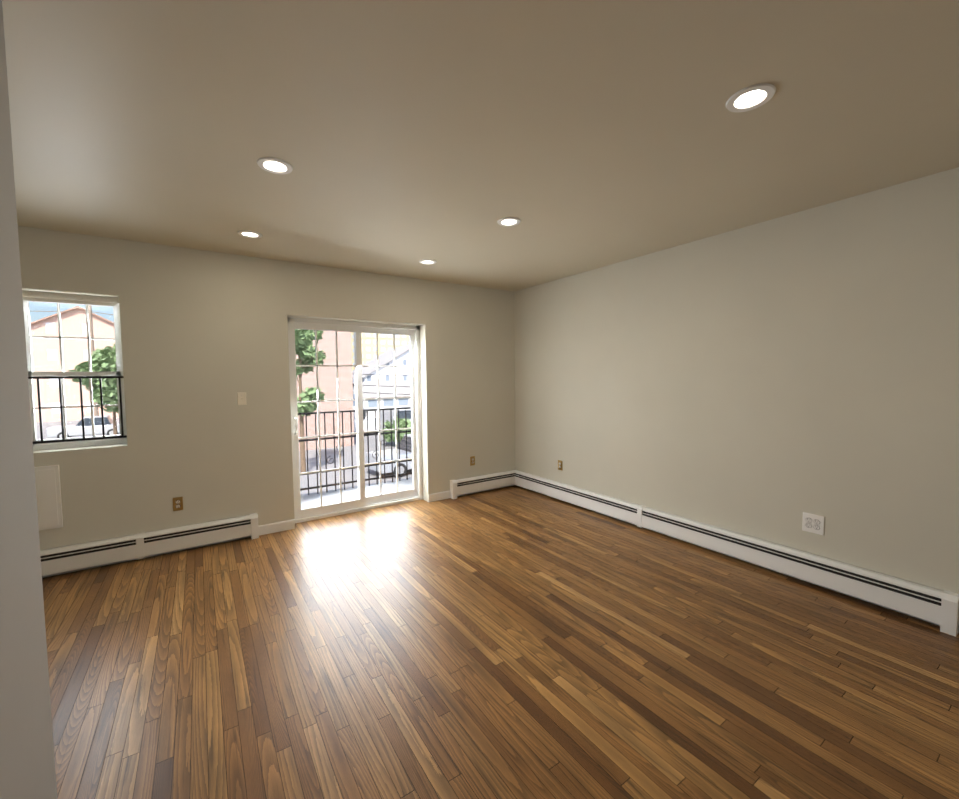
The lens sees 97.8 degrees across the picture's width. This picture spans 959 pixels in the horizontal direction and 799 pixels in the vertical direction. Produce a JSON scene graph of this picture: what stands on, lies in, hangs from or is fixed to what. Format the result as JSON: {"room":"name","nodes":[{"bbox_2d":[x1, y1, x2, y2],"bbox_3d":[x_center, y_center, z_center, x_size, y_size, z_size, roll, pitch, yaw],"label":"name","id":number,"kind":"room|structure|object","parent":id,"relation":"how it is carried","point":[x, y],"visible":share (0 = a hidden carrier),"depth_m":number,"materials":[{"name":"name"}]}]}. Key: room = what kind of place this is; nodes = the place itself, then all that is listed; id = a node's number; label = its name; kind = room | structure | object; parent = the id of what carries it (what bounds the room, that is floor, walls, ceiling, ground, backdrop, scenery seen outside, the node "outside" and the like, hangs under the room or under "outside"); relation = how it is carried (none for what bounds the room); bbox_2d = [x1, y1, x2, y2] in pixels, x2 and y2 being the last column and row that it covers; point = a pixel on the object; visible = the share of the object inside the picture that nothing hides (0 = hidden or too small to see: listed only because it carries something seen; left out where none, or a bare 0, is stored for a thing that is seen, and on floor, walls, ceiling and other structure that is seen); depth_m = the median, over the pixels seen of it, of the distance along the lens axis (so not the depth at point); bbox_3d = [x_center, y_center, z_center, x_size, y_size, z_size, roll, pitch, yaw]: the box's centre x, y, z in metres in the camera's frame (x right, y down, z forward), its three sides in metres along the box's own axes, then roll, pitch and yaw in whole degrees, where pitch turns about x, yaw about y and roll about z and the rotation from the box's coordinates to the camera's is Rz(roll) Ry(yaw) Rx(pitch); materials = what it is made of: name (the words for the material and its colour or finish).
{"room":"empty living room","nodes":[
{"label":"empty living room","id":0,"kind":"room"},
{"bbox_2d":[0,0,56,798],"bbox_3d":[-0.870,0.227,-0.714,1.400,2.650,3.860,-3,4,-34],"label":"wall","id":1,"kind":"structure","parent":0,"point":[27,764],"depth_m":1.17,"materials":[{"name":"paint"}]},
{"bbox_2d":[18,226,514,549],"bbox_3d":[-1.760,-0.039,4.391,5.620,2.650,0.280,-3,4,-34],"label":"wall","id":2,"kind":"structure","parent":0,"point":[204,336],"depth_m":3.84,"materials":[{"name":"beige paint"}]},
{"bbox_2d":[34,465,62,530],"bbox_3d":[-3.427,0.757,3.118,0.435,0.485,0.034,-3,4,-34],"label":"access panel","id":3,"kind":"object","parent":2,"relation":"attached to","point":[48,496],"depth_m":3.19,"materials":[{"name":"white paint"}]},
{"bbox_2d":[23,300,126,450],"bbox_3d":[-3.292,-0.228,3.412,0.628,1.230,0.100,-3,4,-34],"label":"window","id":4,"kind":"structure","parent":2,"relation":"in","point":[119,372],"depth_m":3.40,"materials":[{"name":"clear glass"}]},
{"bbox_2d":[22,290,118,305],"bbox_3d":[-3.224,-0.794,3.269,0.626,0.081,0.052,-3,4,-34],"label":"roller blind","id":5,"kind":"object","parent":4,"relation":"attached to","point":[40,296],"visible":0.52,"depth_m":3.27,"materials":[{"name":"white fabric"}]},
{"bbox_2d":[28,376,126,443],"bbox_3d":[-3.235,0.074,3.347,0.626,0.518,0.014,-3,4,-34],"label":"bars","id":6,"kind":"object","parent":2,"relation":"attached to","point":[59,378],"visible":0.83,"depth_m":3.35,"materials":[{"name":"black metal"}]},
{"bbox_2d":[40,513,258,577],"bbox_3d":[-2.965,1.242,3.425,2.045,0.223,0.078,-3,4,-34],"label":"baseboard heater","id":7,"kind":"object","parent":2,"relation":"attached to","point":[76,557],"visible":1,"depth_m":3.50,"materials":[{"name":"white metal"}]},
{"bbox_2d":[173,497,182,510],"bbox_3d":[-2.644,0.916,3.665,0.072,0.118,0.010,-3,4,-34],"label":"electrical outlet","id":8,"kind":"object","parent":2,"relation":"attached to","point":[177,503],"visible":1,"depth_m":3.66,"materials":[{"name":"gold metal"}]},
{"bbox_2d":[237,392,246,404],"bbox_3d":[-2.218,-0.008,3.902,0.072,0.118,0.022,-3,4,-34],"label":"switch plate","id":9,"kind":"object","parent":2,"relation":"attached to","point":[241,398],"visible":1,"depth_m":3.90,"materials":[{"name":"beige plastic"}]},
{"bbox_2d":[259,490,449,535],"bbox_3d":[-1.249,1.222,4.616,2.126,0.095,0.013,-3,4,-34],"label":"baseboard","id":10,"kind":"structure","parent":2,"relation":"attached to","point":[276,527],"depth_m":4.16,"materials":[{"name":"white paint"}]},
{"bbox_2d":[287,317,422,522],"bbox_3d":[-1.351,0.199,4.724,1.496,2.126,0.161,-3,4,-34],"label":"sliding door","id":11,"kind":"structure","parent":2,"relation":"attached to","point":[362,502],"depth_m":4.70,"materials":[{"name":"glass"}]},
{"bbox_2d":[470,456,474,465],"bbox_3d":[-0.087,0.790,5.378,0.072,0.118,0.010,-3,4,-34],"label":"electrical outlet","id":12,"kind":"object","parent":2,"relation":"attached to","point":[472,460],"visible":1,"depth_m":5.37,"materials":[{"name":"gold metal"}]},
{"bbox_2d":[450,470,514,498],"bbox_3d":[0.086,1.097,5.468,1.044,0.223,0.078,-3,4,-34],"label":"baseboard heater","id":13,"kind":"object","parent":2,"relation":"attached to","point":[472,485],"visible":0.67,"depth_m":5.40,"materials":[{"name":"white metal"}]},
{"bbox_2d":[351,332,409,370],"bbox_3d":[-39.169,-32.790,188.996,35.239,55.050,20.000,-3,4,-34],"label":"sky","id":14,"kind":"structure","parent":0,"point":[369,346],"depth_m":175.81,"materials":[{"name":"white"}]},
{"bbox_2d":[2,0,958,291],"bbox_3d":[0.044,-1.306,1.607,5.620,0.140,6.810,-3,4,-34],"label":"ceiling","id":15,"kind":"structure","parent":0,"point":[406,136],"depth_m":1.88,"materials":[{"name":"paint"}]},
{"bbox_2d":[237,230,262,237],"bbox_3d":[-1.810,-1.321,3.296,0.176,0.042,0.176,-3,4,-34],"label":"recessed light","id":16,"kind":"object","parent":15,"relation":"in","point":[248,234],"visible":0.79,"depth_m":3.32,"materials":[{"name":"white plastic"}]},
{"bbox_2d":[257,157,292,173],"bbox_3d":[-1.098,-1.272,2.246,0.176,0.042,0.176,-3,4,-34],"label":"recessed light","id":17,"kind":"object","parent":15,"relation":"in","point":[274,165],"visible":0.92,"depth_m":2.27,"materials":[{"name":"white plastic"}]},
{"bbox_2d":[419,259,436,264],"bbox_3d":[-0.512,-1.381,4.141,0.176,0.042,0.176,-3,4,-34],"label":"recessed light","id":18,"kind":"object","parent":15,"relation":"in","point":[427,261],"visible":0.83,"depth_m":4.17,"materials":[{"name":"white plastic"}]},
{"bbox_2d":[497,217,520,225],"bbox_3d":[0.218,-1.332,3.091,0.176,0.042,0.176,-3,4,-34],"label":"recessed light","id":19,"kind":"object","parent":15,"relation":"in","point":[509,221],"visible":0.88,"depth_m":3.12,"materials":[{"name":"white plastic"}]},
{"bbox_2d":[726,83,775,111],"bbox_3d":[1.126,-1.269,1.739,0.176,0.042,0.176,-3,4,-34],"label":"recessed light","id":20,"kind":"object","parent":15,"relation":"in","point":[751,97],"visible":0.94,"depth_m":1.76,"materials":[{"name":"white plastic"}]},
{"bbox_2d":[42,485,958,798],"bbox_3d":[0.075,1.470,1.757,5.620,0.120,6.810,-3,4,-34],"label":"floor","id":21,"kind":"structure","parent":0,"point":[514,641],"depth_m":2.14,"materials":[{"name":"brown wood"}]},
{"bbox_2d":[514,167,958,593],"bbox_3d":[2.388,-0.014,3.073,0.200,2.650,6.530,-3,4,-34],"label":"wall","id":22,"kind":"structure","parent":0,"point":[772,380],"depth_m":3.11,"materials":[{"name":"beige paint"}]},
{"bbox_2d":[558,460,561,470],"bbox_3d":[0.973,0.796,5.054,0.010,0.118,0.072,-3,4,-34],"label":"electrical outlet","id":23,"kind":"object","parent":22,"relation":"attached to","point":[559,465],"visible":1,"depth_m":5.05,"materials":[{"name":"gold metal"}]},
{"bbox_2d":[515,470,958,636],"bbox_3d":[1.602,1.156,4.079,0.078,0.223,4.074,-3,4,-34],"label":"baseboard heater","id":24,"kind":"object","parent":22,"relation":"attached to","point":[940,608],"visible":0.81,"depth_m":3.09,"materials":[{"name":"white metal"}]},
{"bbox_2d":[802,512,823,535],"bbox_3d":[2.371,0.883,2.972,0.010,0.135,0.125,-3,4,-34],"label":"electrical outlet","id":25,"kind":"object","parent":22,"relation":"attached to","point":[812,523],"visible":1,"depth_m":2.97,"materials":[{"name":"white plastic"}]},
{"label":"outside","id":26,"kind":"structure","parent":0,"visible":0},
{"bbox_2d":[36,410,411,494],"bbox_3d":[-72.337,-0.372,107.939,500.000,0.300,380.000,-3,4,-34],"label":"ground","id":27,"kind":"structure","parent":26,"point":[372,444],"depth_m":23.21,"materials":[{"name":"concrete"}]},
{"bbox_2d":[30,306,118,421],"bbox_3d":[-49.292,-4.358,53.309,10.103,13.146,12.800,-3,4,-34],"label":"house","id":28,"kind":"structure","parent":27,"relation":"on","point":[75,354],"depth_m":47.52,"materials":[{"name":"brick"}]},
{"bbox_2d":[46,415,119,437],"bbox_3d":[-31.142,2.209,33.403,4.600,1.680,1.840,-3,4,-36],"label":"car","id":29,"kind":"object","parent":27,"relation":"on","point":[75,429],"depth_m":32.72,"materials":[{"name":"grey paint"}]},
{"bbox_2d":[68,344,118,434],"bbox_3d":[-26.469,-0.512,30.237,4.525,7.352,3.963,-3,4,-34],"label":"trees","id":30,"kind":"object","parent":27,"relation":"on","point":[101,360],"depth_m":29.19,"materials":[{"name":"green plant"}]},
{"bbox_2d":[37,305,390,415],"bbox_3d":[-34.191,-4.118,36.942,0.710,14.000,74.411,2,4,42],"label":"utility pole","id":31,"kind":"object","parent":27,"relation":"on","point":[91,343],"depth_m":36.78,"materials":[{"name":"brown wood"}]},
{"bbox_2d":[363,374,410,394],"bbox_3d":[-10.101,-2.038,48.402,37.584,3.678,0.070,-3,4,-34],"label":"wires","id":32,"kind":"object","parent":31,"relation":"hanging from","point":[387,386],"depth_m":48.05,"materials":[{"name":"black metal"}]},
{"bbox_2d":[295,329,325,472],"bbox_3d":[-8.243,-0.711,19.522,2.268,8.502,2.341,-3,4,-34],"label":"trees","id":33,"kind":"object","parent":27,"relation":"on","point":[308,344],"depth_m":19.40,"materials":[{"name":"green plant"}]},
{"bbox_2d":[296,331,353,450],"bbox_3d":[-15.574,-6.561,32.458,6.259,19.050,16.000,-3,4,-34],"label":"brick block","id":34,"kind":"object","parent":27,"relation":"on","point":[346,390],"depth_m":27.11,"materials":[{"name":"brick"}]},
{"bbox_2d":[354,407,377,432],"bbox_3d":[-9.632,1.725,35.799,1.990,1.910,5.400,-1,3,-12],"label":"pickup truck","id":35,"kind":"object","parent":27,"relation":"on","point":[370,420],"depth_m":33.40,"materials":[{"name":"white paint"}]},
{"bbox_2d":[352,345,410,381],"bbox_3d":[-15.089,-5.207,83.484,20.858,10.827,12.800,-3,4,-34],"label":"house","id":36,"kind":"structure","parent":27,"relation":"on","point":[385,372],"depth_m":76.77,"materials":[{"name":"white"}]},
{"bbox_2d":[353,381,410,409],"bbox_3d":[-14.174,-0.628,61.405,8.706,4.045,6.600,-3,4,-34],"label":"building","id":37,"kind":"structure","parent":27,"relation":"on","point":[383,404],"depth_m":59.44,"materials":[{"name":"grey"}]},
{"bbox_2d":[366,434,411,477],"bbox_3d":[-3.040,2.598,20.426,4.600,1.680,1.840,-3,4,-39],"label":"car","id":38,"kind":"object","parent":27,"relation":"on","point":[388,467],"depth_m":19.08,"materials":[{"name":"grey paint"}]},
{"bbox_2d":[381,417,411,441],"bbox_3d":[-5.118,2.108,28.133,3.027,1.873,2.948,-3,4,-34],"label":"tree","id":39,"kind":"object","parent":27,"relation":"on","point":[388,426],"depth_m":27.33,"materials":[{"name":"green plant"}]},
{"bbox_2d":[393,407,410,420],"bbox_3d":[-6.161,1.720,35.175,1.940,1.910,4.700,-2,3,-16],"label":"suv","id":40,"kind":"object","parent":27,"relation":"on","point":[402,413],"depth_m":34.21,"materials":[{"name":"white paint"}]},
{"bbox_2d":[300,478,412,508],"bbox_3d":[-1.701,1.352,5.327,2.400,0.170,1.100,-3,4,-34],"label":"balcony slab","id":41,"kind":"object","parent":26,"point":[345,495],"depth_m":5.59,"materials":[{"name":"concrete"}]},
{"bbox_2d":[299,407,411,494],"bbox_3d":[-1.967,0.704,5.679,2.364,1.092,0.033,-3,4,-34],"label":"balcony railing","id":42,"kind":"object","parent":41,"relation":"on","point":[351,436],"depth_m":5.79,"materials":[{"name":"black metal"}]}
]}

